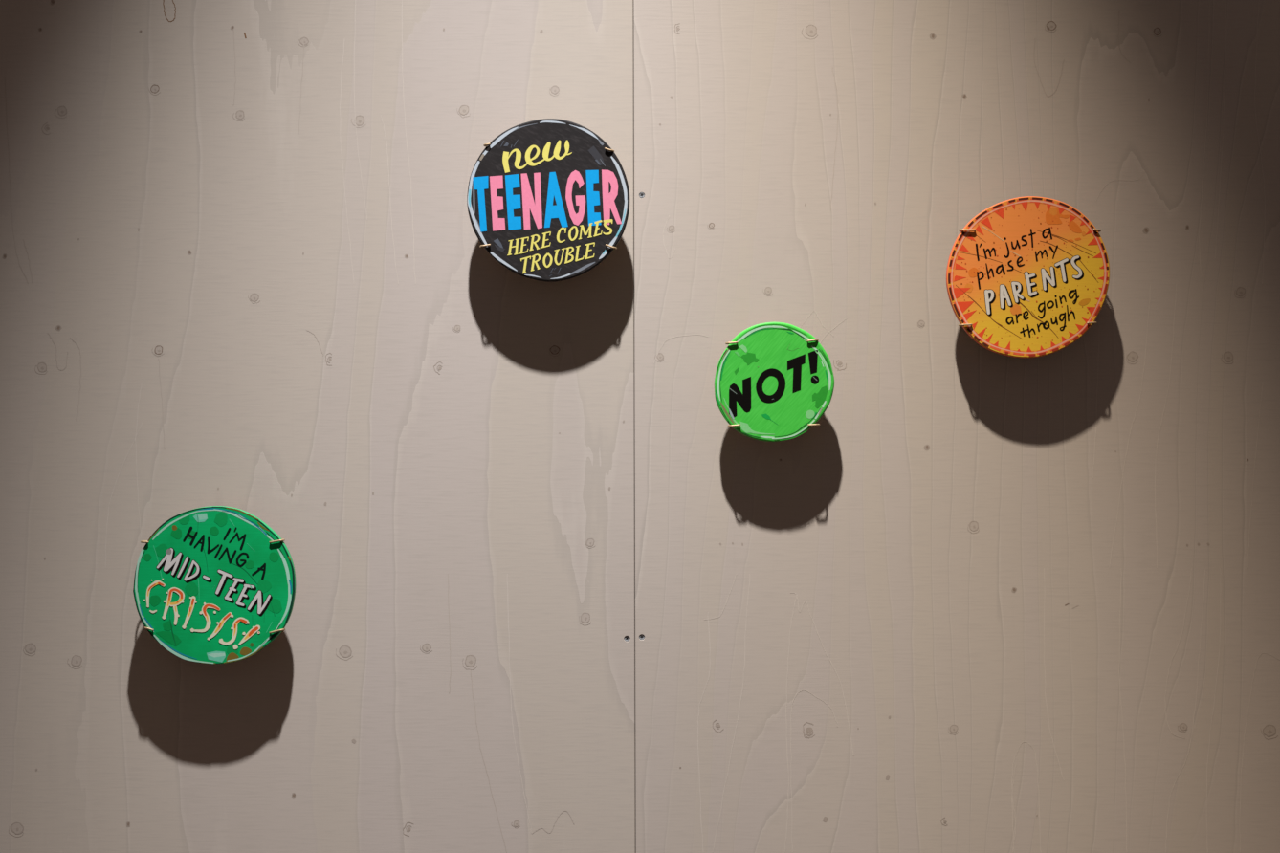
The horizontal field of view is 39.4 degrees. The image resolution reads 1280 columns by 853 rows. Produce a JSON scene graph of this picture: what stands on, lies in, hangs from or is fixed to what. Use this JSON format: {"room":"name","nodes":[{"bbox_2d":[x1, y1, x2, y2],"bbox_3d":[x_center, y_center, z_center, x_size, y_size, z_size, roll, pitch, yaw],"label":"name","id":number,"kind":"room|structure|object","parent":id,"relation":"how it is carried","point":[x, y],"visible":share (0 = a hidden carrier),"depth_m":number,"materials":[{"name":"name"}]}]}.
{"room":"museum","nodes":[
{"label":"museum","id":0,"kind":"room"},
{"bbox_2d":[0,0,1279,852],"bbox_3d":[0.000,-0.025,2.809,4.900,3.050,0.018,0,0,0],"label":"wall","id":1,"kind":"structure","parent":0,"point":[990,602],"depth_m":2.80,"materials":[{"name":"brown wood"}]},
{"bbox_2d":[132,506,295,664],"bbox_3d":[-0.655,0.244,2.771,0.249,0.243,0.058,0,0,0],"label":"badge","id":2,"kind":"object","parent":1,"relation":"attached to","point":[213,584],"visible":1,"depth_m":2.75,"materials":[{"name":"paint"}]},
{"bbox_2d":[466,118,629,282],"bbox_3d":[-0.141,-0.349,2.771,0.250,0.251,0.058,0,0,0],"label":"badge","id":3,"kind":"object","parent":1,"relation":"attached to","point":[548,199],"visible":1,"depth_m":2.75,"materials":[{"name":"black paint"}]},
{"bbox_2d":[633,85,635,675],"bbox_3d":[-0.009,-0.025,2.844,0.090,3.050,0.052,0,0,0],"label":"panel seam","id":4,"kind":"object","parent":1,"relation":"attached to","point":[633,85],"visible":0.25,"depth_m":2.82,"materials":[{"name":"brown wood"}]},
{"bbox_2d":[714,322,834,441],"bbox_3d":[0.207,-0.069,2.773,0.185,0.185,0.055,0,0,0],"label":"badge","id":5,"kind":"object","parent":1,"relation":"attached to","point":[774,382],"visible":1,"depth_m":2.75,"materials":[{"name":"green paint"}]},
{"bbox_2d":[946,196,1109,357],"bbox_3d":[0.598,-0.230,2.773,0.252,0.249,0.055,0,0,0],"label":"badge","id":6,"kind":"object","parent":1,"relation":"attached to","point":[1027,276],"visible":1,"depth_m":2.75,"materials":[{"name":"orange paint"}]}
]}

